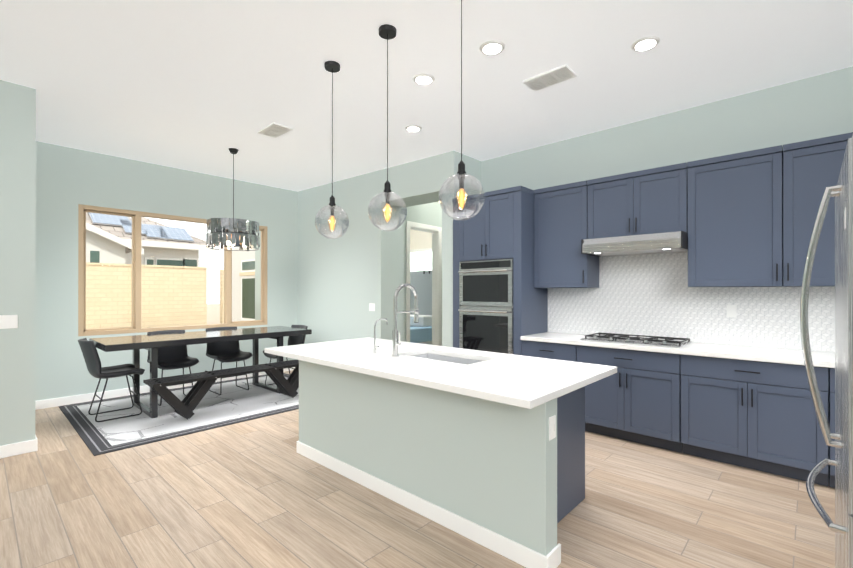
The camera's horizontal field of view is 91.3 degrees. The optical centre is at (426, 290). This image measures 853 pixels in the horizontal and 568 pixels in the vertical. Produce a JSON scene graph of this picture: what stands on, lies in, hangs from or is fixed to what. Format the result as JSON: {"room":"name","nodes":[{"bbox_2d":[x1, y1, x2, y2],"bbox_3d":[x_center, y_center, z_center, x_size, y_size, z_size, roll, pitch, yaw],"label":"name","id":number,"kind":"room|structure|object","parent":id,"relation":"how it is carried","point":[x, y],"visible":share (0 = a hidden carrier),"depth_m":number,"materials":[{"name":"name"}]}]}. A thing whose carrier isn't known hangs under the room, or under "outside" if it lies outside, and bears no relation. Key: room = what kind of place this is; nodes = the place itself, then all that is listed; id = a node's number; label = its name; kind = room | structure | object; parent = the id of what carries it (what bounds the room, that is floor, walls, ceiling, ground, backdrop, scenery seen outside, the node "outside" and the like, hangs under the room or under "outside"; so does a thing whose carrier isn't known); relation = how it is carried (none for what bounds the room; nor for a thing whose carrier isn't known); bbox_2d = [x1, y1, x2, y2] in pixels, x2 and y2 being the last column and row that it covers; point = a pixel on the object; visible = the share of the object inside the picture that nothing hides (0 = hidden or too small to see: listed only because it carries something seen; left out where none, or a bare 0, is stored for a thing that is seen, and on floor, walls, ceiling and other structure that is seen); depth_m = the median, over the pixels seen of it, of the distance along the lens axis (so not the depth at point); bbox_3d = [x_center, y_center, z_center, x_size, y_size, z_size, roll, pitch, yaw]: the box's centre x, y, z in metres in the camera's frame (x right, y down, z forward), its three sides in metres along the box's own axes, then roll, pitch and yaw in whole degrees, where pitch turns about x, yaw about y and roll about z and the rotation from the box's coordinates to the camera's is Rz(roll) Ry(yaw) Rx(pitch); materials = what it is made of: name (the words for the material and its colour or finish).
{"room":"kitchen","nodes":[
{"label":"kitchen","id":0,"kind":"room"},
{"bbox_2d":[0,80,39,445],"bbox_3d":[-5.038,-0.183,2.085,0.150,3.200,4.500,0,0,43],"label":"wall","id":1,"kind":"structure","parent":0,"point":[19,147],"depth_m":3.61,"materials":[{"name":"green paint"}]},
{"bbox_2d":[0,315,17,328],"bbox_3d":[-3.585,0.269,3.540,0.008,0.115,0.165,0,0,43],"label":"switch plate","id":2,"kind":"object","parent":1,"relation":"attached to","point":[8,321],"visible":1,"depth_m":3.56,"materials":[{"name":"white plastic"}]},
{"bbox_2d":[0,437,37,457],"bbox_3d":[-4.984,1.364,2.022,0.018,0.105,4.544,0,0,43],"label":"baseboard","id":3,"kind":"structure","parent":1,"relation":"attached to","point":[18,448],"depth_m":3.60,"materials":[{"name":"white wood"}]},
{"bbox_2d":[40,142,297,399],"bbox_3d":[-3.620,-0.177,6.200,0.150,3.200,3.770,0,0,43],"label":"wall","id":4,"kind":"structure","parent":0,"point":[46,190],"depth_m":5.58,"materials":[{"name":"green paint"}]},
{"bbox_2d":[35,367,294,409],"bbox_3d":[-3.521,1.371,6.181,0.018,0.105,3.580,0,0,43],"label":"baseboard","id":5,"kind":"structure","parent":4,"relation":"attached to","point":[48,403],"depth_m":5.41,"materials":[{"name":"white wood"}]},
{"bbox_2d":[78,204,266,335],"bbox_3d":[-3.587,-0.252,6.210,0.106,1.670,2.490,0,0,43],"label":"window","id":6,"kind":"structure","parent":4,"relation":"in","point":[136,216],"depth_m":5.73,"materials":[{"name":"beige wood"}]},
{"bbox_2d":[255,232,257,319],"bbox_3d":[-2.478,-0.170,10.567,0.150,3.200,3.840,0,0,39],"label":"wall","id":7,"kind":"structure","parent":0,"point":[256,259],"depth_m":9.09,"materials":[{"name":"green paint"}]},
{"bbox_2d":[258,231,260,319],"bbox_3d":[-2.819,-0.173,8.460,2.000,3.200,0.150,0,0,39],"label":"wall","id":8,"kind":"structure","parent":0,"point":[259,255],"depth_m":9.01,"materials":[{"name":"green paint"}]},
{"bbox_2d":[297,151,451,346],"bbox_3d":[-0.893,-0.176,6.649,3.570,3.200,0.500,0,0,39],"label":"wall","id":9,"kind":"structure","parent":0,"point":[351,274],"depth_m":6.45,"materials":[{"name":"green paint"}]},
{"bbox_2d":[369,303,374,310],"bbox_3d":[-0.819,0.253,6.258,0.120,0.115,0.008,0,0,39],"label":"light switch","id":10,"kind":"object","parent":9,"relation":"attached to","point":[371,306],"visible":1,"depth_m":6.25,"materials":[{"name":"white plastic"}]},
{"bbox_2d":[0,370,834,567],"bbox_3d":[-1.555,1.470,4.270,10.100,0.100,12.800,0,0,43],"label":"floor","id":11,"kind":"structure","parent":0,"point":[259,493],"depth_m":2.65,"materials":[{"name":"brown wood"}]},
{"bbox_2d":[59,373,298,455],"bbox_3d":[-2.682,1.417,5.386,2.230,0.010,2.890,0,0,43],"label":"rug","id":12,"kind":"object","parent":11,"relation":"on","point":[232,403],"visible":0.64,"depth_m":4.74,"materials":[{"name":"white fabric"}]},
{"bbox_2d":[78,338,144,421],"bbox_3d":[-3.547,0.971,4.678,0.486,0.878,0.562,0,0,43],"label":"chair","id":13,"kind":"object","parent":12,"relation":"on","point":[92,359],"visible":1,"depth_m":4.52,"materials":[{"name":"grey leather"}]},
{"bbox_2d":[147,330,198,405],"bbox_3d":[-3.289,0.972,5.381,0.562,0.878,0.486,0,0,43],"label":"chair","id":14,"kind":"object","parent":12,"relation":"on","point":[173,357],"visible":0.69,"depth_m":5.46,"materials":[{"name":"grey leather"}]},
{"bbox_2d":[89,326,311,417],"bbox_3d":[-2.794,0.987,5.435,0.900,0.849,2.390,0,0,43],"label":"dining table","id":15,"kind":"object","parent":12,"relation":"on","point":[151,343],"visible":0.85,"depth_m":5.08,"materials":[{"name":"grey wood"}]},
{"bbox_2d":[143,360,298,419],"bbox_3d":[-2.228,1.160,5.015,0.346,0.462,1.920,0,0,43],"label":"bench","id":16,"kind":"object","parent":12,"relation":"on","point":[186,406],"visible":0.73,"depth_m":4.69,"materials":[{"name":"black wood"}]},
{"bbox_2d":[206,326,252,394],"bbox_3d":[-2.814,0.973,5.896,0.562,0.878,0.486,0,0,43],"label":"chair","id":17,"kind":"object","parent":12,"relation":"on","point":[226,352],"visible":0.79,"depth_m":5.93,"materials":[{"name":"grey leather"}]},
{"bbox_2d":[262,325,307,384],"bbox_3d":[-2.069,0.973,6.219,0.486,0.878,0.562,0,0,43],"label":"chair","id":18,"kind":"object","parent":12,"relation":"on","point":[296,340],"visible":0.29,"depth_m":6.37,"materials":[{"name":"grey leather"}]},
{"bbox_2d":[410,314,431,344],"bbox_3d":[-0.646,0.976,8.581,1.340,0.899,1.340,0,0,39],"label":"bed","id":19,"kind":"object","parent":11,"relation":"on","point":[421,331],"visible":0.17,"depth_m":8.37,"materials":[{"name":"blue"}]},
{"bbox_2d":[297,361,614,567],"bbox_3d":[0.034,0.982,3.183,2.358,0.874,0.904,0,0,43],"label":"kitchen island","id":20,"kind":"object","parent":11,"relation":"on","point":[472,452],"depth_m":2.56,"materials":[{"name":"green paint"}]},
{"bbox_2d":[264,337,616,408],"bbox_3d":[-0.079,0.524,3.194,2.570,0.041,1.160,0,0,43],"label":"island countertop","id":21,"kind":"structure","parent":20,"relation":"on","point":[523,382],"depth_m":2.68,"materials":[{"name":"white stone"}]},
{"bbox_2d":[373,283,418,356],"bbox_3d":[-0.232,0.223,3.309,0.322,0.560,0.280,0,0,43],"label":"faucet","id":22,"kind":"object","parent":21,"relation":"on","point":[415,312],"visible":1,"depth_m":3.18,"materials":[{"name":"silver metal"}]},
{"bbox_2d":[413,354,482,364],"bbox_3d":[0.144,0.652,3.207,0.736,0.213,0.396,0,0,43],"label":"island sink","id":23,"kind":"object","parent":21,"relation":"in","point":[449,359],"visible":0.06,"depth_m":3.44,"materials":[{"name":"silver metal"}]},
{"bbox_2d":[549,415,555,440],"bbox_3d":[0.640,0.697,2.115,0.008,0.115,0.070,0,0,43],"label":"outlet","id":24,"kind":"object","parent":20,"relation":"attached to","point":[552,427],"visible":1,"depth_m":2.11,"materials":[{"name":"white plastic"}]},
{"bbox_2d":[452,186,547,354],"bbox_3d":[0.895,0.131,5.168,0.975,2.579,0.656,0,0,43],"label":"tall cabinet","id":25,"kind":"object","parent":11,"relation":"on","point":[499,225],"visible":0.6,"depth_m":4.81,"materials":[{"name":"blue wood"}]},
{"bbox_2d":[458,259,512,353],"bbox_3d":[0.873,0.301,5.140,0.754,1.310,0.676,0,0,43],"label":"wall oven","id":26,"kind":"object","parent":25,"relation":"in","point":[485,309],"visible":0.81,"depth_m":4.91,"materials":[{"name":"silver metal"}]},
{"bbox_2d":[522,340,576,361],"bbox_3d":[1.482,0.984,4.625,0.616,0.871,0.656,0,0,43],"label":"base cabinet","id":27,"kind":"object","parent":11,"relation":"on","point":[559,351],"visible":0.23,"depth_m":4.38,"materials":[{"name":"blue wood"}]},
{"bbox_2d":[577,345,681,452],"bbox_3d":[2.044,0.984,4.106,0.906,0.871,0.656,0,0,43],"label":"base cabinet","id":28,"kind":"object","parent":11,"relation":"on","point":[636,397],"visible":0.85,"depth_m":3.82,"materials":[{"name":"blue wood"}]},
{"bbox_2d":[681,354,828,485],"bbox_3d":[2.716,0.983,3.485,0.916,0.871,0.656,0,0,43],"label":"base cabinet","id":29,"kind":"object","parent":11,"relation":"on","point":[758,415],"visible":0.92,"depth_m":3.24,"materials":[{"name":"blue wood"}]},
{"bbox_2d":[521,332,834,367],"bbox_3d":[2.436,0.525,3.746,3.213,0.042,0.653,0,0,43],"label":"countertop","id":30,"kind":"structure","parent":29,"relation":"on","point":[792,356],"depth_m":3.55,"materials":[{"name":"white stone"}]},
{"bbox_2d":[581,332,691,347],"bbox_3d":[2.059,0.483,4.124,0.880,0.042,0.495,0,0,43],"label":"cooktop","id":31,"kind":"object","parent":30,"relation":"in","point":[650,341],"visible":1,"depth_m":4.03,"materials":[{"name":"silver metal"}]},
{"bbox_2d":[800,135,852,567],"bbox_3d":[1.720,0.485,1.255,0.886,1.838,0.910,0,0,43],"label":"refrigerator","id":32,"kind":"object","parent":11,"relation":"on","point":[841,192],"visible":1,"depth_m":1.42,"materials":[{"name":"silver metal"}]},
{"bbox_2d":[829,368,834,487],"bbox_3d":[3.335,0.982,2.913,0.761,0.871,0.656,0,0,43],"label":"base cabinet","id":33,"kind":"object","parent":11,"relation":"on","point":[832,421],"visible":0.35,"depth_m":2.94,"materials":[{"name":"blue wood"}]},
{"bbox_2d":[410,270,431,314],"bbox_3d":[-0.210,0.497,9.152,1.450,1.859,0.065,0,0,39],"label":"mirror","id":34,"kind":"object","parent":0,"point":[421,282],"visible":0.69,"depth_m":9.03,"materials":[{"name":"grey"}]},
{"bbox_2d":[410,229,431,249],"bbox_3d":[-0.834,-0.172,9.305,3.988,3.199,3.658,0,0,39],"label":"liner","id":35,"kind":"object","parent":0,"point":[420,240],"depth_m":11.10,"materials":[{"name":"beige fabric"}]},
{"bbox_2d":[404,201,441,341],"bbox_3d":[0.768,-0.174,7.996,0.130,3.200,3.690,0,0,39],"label":"wall","id":36,"kind":"structure","parent":0,"point":[429,213],"depth_m":6.84,"materials":[{"name":"green paint"}]},
{"bbox_2d":[410,248,431,270],"bbox_3d":[-0.189,-0.244,11.108,1.660,1.710,0.022,0,0,39],"label":"bedroom window","id":37,"kind":"structure","parent":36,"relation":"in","point":[420,259],"depth_m":11.06,"materials":[{"name":"white"}]},
{"bbox_2d":[406,221,441,345],"bbox_3d":[-0.077,0.164,6.956,0.145,2.520,0.900,0,0,39],"label":"door frame","id":38,"kind":"structure","parent":36,"relation":"attached to","point":[436,231],"depth_m":7.21,"materials":[{"name":"white wood"}]},
{"bbox_2d":[0,0,852,191],"bbox_3d":[-1.555,-1.855,4.275,10.100,0.150,12.800,0,0,43],"label":"ceiling","id":39,"kind":"structure","parent":0,"point":[201,86],"depth_m":3.38,"materials":[{"name":"white paint"}]},
{"bbox_2d":[206,148,259,250],"bbox_3d":[-2.437,-1.151,5.267,0.614,1.254,0.614,0,0,43],"label":"dining chandelier","id":40,"kind":"object","parent":39,"relation":"hanging from","point":[245,235],"visible":1,"depth_m":5.07,"materials":[{"name":"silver metal"}]},
{"bbox_2d":[257,122,292,137],"bbox_3d":[-1.682,-1.770,4.624,0.380,0.018,0.220,0,0,43],"label":"ceiling vent","id":41,"kind":"object","parent":39,"relation":"in","point":[275,130],"visible":1,"depth_m":4.60,"materials":[{"name":"white metal"}]},
{"bbox_2d":[315,61,349,238],"bbox_3d":[-0.744,-1.092,3.294,0.270,1.378,0.270,0,0,43],"label":"pendant light","id":42,"kind":"object","parent":39,"relation":"hanging from","point":[332,66],"visible":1,"depth_m":3.28,"materials":[{"name":"clear glass"}]},
{"bbox_2d":[368,24,406,230],"bbox_3d":[-0.267,-1.093,2.853,0.270,1.378,0.270,0,0,43],"label":"pendant light","id":43,"kind":"object","parent":39,"relation":"hanging from","point":[387,31],"visible":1,"depth_m":2.84,"materials":[{"name":"clear glass"}]},
{"bbox_2d":[405,125,421,131],"bbox_3d":[-0.144,-1.772,4.579,0.190,0.013,0.190,0,0,43],"label":"recessed light","id":44,"kind":"object","parent":39,"relation":"in","point":[412,128],"visible":0.98,"depth_m":4.55,"materials":[{"name":"white plastic"}]},
{"bbox_2d":[412,73,434,84],"bbox_3d":[-0.024,-1.774,3.515,0.190,0.013,0.190,0,0,43],"label":"recessed light","id":45,"kind":"object","parent":39,"relation":"in","point":[423,79],"visible":0.98,"depth_m":3.50,"materials":[{"name":"white plastic"}]},
{"bbox_2d":[438,0,484,220],"bbox_3d":[0.204,-1.093,2.419,0.270,1.378,0.270,0,0,43],"label":"pendant light","id":46,"kind":"object","parent":39,"relation":"hanging from","point":[461,174],"visible":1,"depth_m":2.40,"materials":[{"name":"clear glass"}]},
{"bbox_2d":[479,40,504,55],"bbox_3d":[0.482,-1.775,3.061,0.190,0.013,0.190,0,0,43],"label":"recessed light","id":47,"kind":"object","parent":39,"relation":"in","point":[491,47],"visible":1,"depth_m":3.04,"materials":[{"name":"white plastic"}]},
{"bbox_2d":[523,64,576,91],"bbox_3d":[1.031,-1.772,3.493,0.380,0.018,0.220,0,0,43],"label":"ceiling vent","id":48,"kind":"object","parent":39,"relation":"in","point":[555,76],"visible":0.98,"depth_m":3.47,"materials":[{"name":"white metal"}]},
{"bbox_2d":[631,36,659,51],"bbox_3d":[1.581,-1.775,3.013,0.190,0.013,0.190,0,0,43],"label":"recessed light","id":49,"kind":"object","parent":39,"relation":"in","point":[646,43],"visible":1,"depth_m":3.00,"materials":[{"name":"white"}]},
{"bbox_2d":[452,151,479,346],"bbox_3d":[0.536,-0.178,5.527,0.030,3.200,0.580,0,0,43],"label":"wall","id":50,"kind":"structure","parent":0,"point":[472,166],"depth_m":5.47,"materials":[{"name":"green paint"}]},
{"bbox_2d":[480,66,852,351],"bbox_3d":[2.329,-0.180,4.396,4.200,3.200,0.150,0,0,43],"label":"wall","id":51,"kind":"structure","parent":0,"point":[819,106],"depth_m":4.05,"materials":[{"name":"green paint"}]},
{"bbox_2d":[533,180,598,287],"bbox_3d":[1.577,-0.594,4.730,0.616,1.130,0.376,0,0,43],"label":"upper cabinet","id":52,"kind":"object","parent":51,"relation":"attached to","point":[561,226],"visible":0.98,"depth_m":4.59,"materials":[{"name":"blue wood"}]},
{"bbox_2d":[587,162,687,238],"bbox_3d":[2.139,-0.842,4.211,0.906,0.635,0.376,0,0,43],"label":"upper cabinet","id":53,"kind":"object","parent":51,"relation":"attached to","point":[650,201],"visible":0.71,"depth_m":4.06,"materials":[{"name":"blue wood"}]},
{"bbox_2d":[581,231,687,256],"bbox_3d":[2.090,-0.449,4.158,0.902,0.148,0.506,0,0,43],"label":"range hood","id":54,"kind":"object","parent":53,"relation":"attached to","point":[667,242],"visible":0.94,"depth_m":3.96,"materials":[{"name":"silver metal"}]},
{"bbox_2d":[548,251,834,351],"bbox_3d":[2.656,-0.010,3.985,3.213,1.028,0.006,0,0,43],"label":"backsplash","id":55,"kind":"structure","parent":51,"relation":"attached to","point":[652,294],"depth_m":4.12,"materials":[{"name":"tile"}]},
{"bbox_2d":[727,305,736,316],"bbox_3d":[2.806,0.190,3.835,0.075,0.115,0.008,0,0,43],"label":"outlet","id":56,"kind":"object","parent":55,"relation":"attached to","point":[731,310],"visible":1,"depth_m":3.83,"materials":[{"name":"white plastic"}]},
{"bbox_2d":[687,145,783,286],"bbox_3d":[2.716,-0.596,3.679,0.656,1.130,0.376,0,0,43],"label":"upper cabinet","id":57,"kind":"object","parent":51,"relation":"attached to","point":[735,219],"visible":0.98,"depth_m":3.54,"materials":[{"name":"blue wood"}]},
{"bbox_2d":[783,132,852,286],"bbox_3d":[3.201,-0.596,3.231,0.656,1.130,0.376,0,0,43],"label":"upper cabinet","id":58,"kind":"object","parent":51,"relation":"attached to","point":[811,170],"visible":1,"depth_m":3.23,"materials":[{"name":"blue wood"}]},
{"label":"outside","id":59,"kind":"structure","parent":0,"visible":0},
{"bbox_2d":[207,304,219,323],"bbox_3d":[-21.009,1.598,19.168,43.000,0.190,60.000,0,0,43],"label":"ground","id":60,"kind":"structure","parent":59,"point":[215,311],"depth_m":27.25,"materials":[{"name":"beige concrete"}]},
{"bbox_2d":[86,212,219,266],"bbox_3d":[-18.932,-1.828,10.145,15.300,6.635,22.550,0,0,43],"label":"house","id":61,"kind":"structure","parent":60,"relation":"on","point":[181,244],"depth_m":13.49,"materials":[{"name":"white paint"}]},
{"bbox_2d":[86,262,223,328],"bbox_3d":[-9.321,0.416,8.379,0.255,2.140,40.000,0,0,43],"label":"fence","id":62,"kind":"object","parent":60,"relation":"on","point":[149,278],"depth_m":10.68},
{"bbox_2d":[232,229,254,320],"bbox_3d":[-3.531,-0.342,9.285,3.895,3.660,0.105,0,0,43],"label":"window pane","id":63,"kind":"object","parent":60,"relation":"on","point":[245,260],"depth_m":10.05,"materials":[{"name":"clear glass"}]}
]}

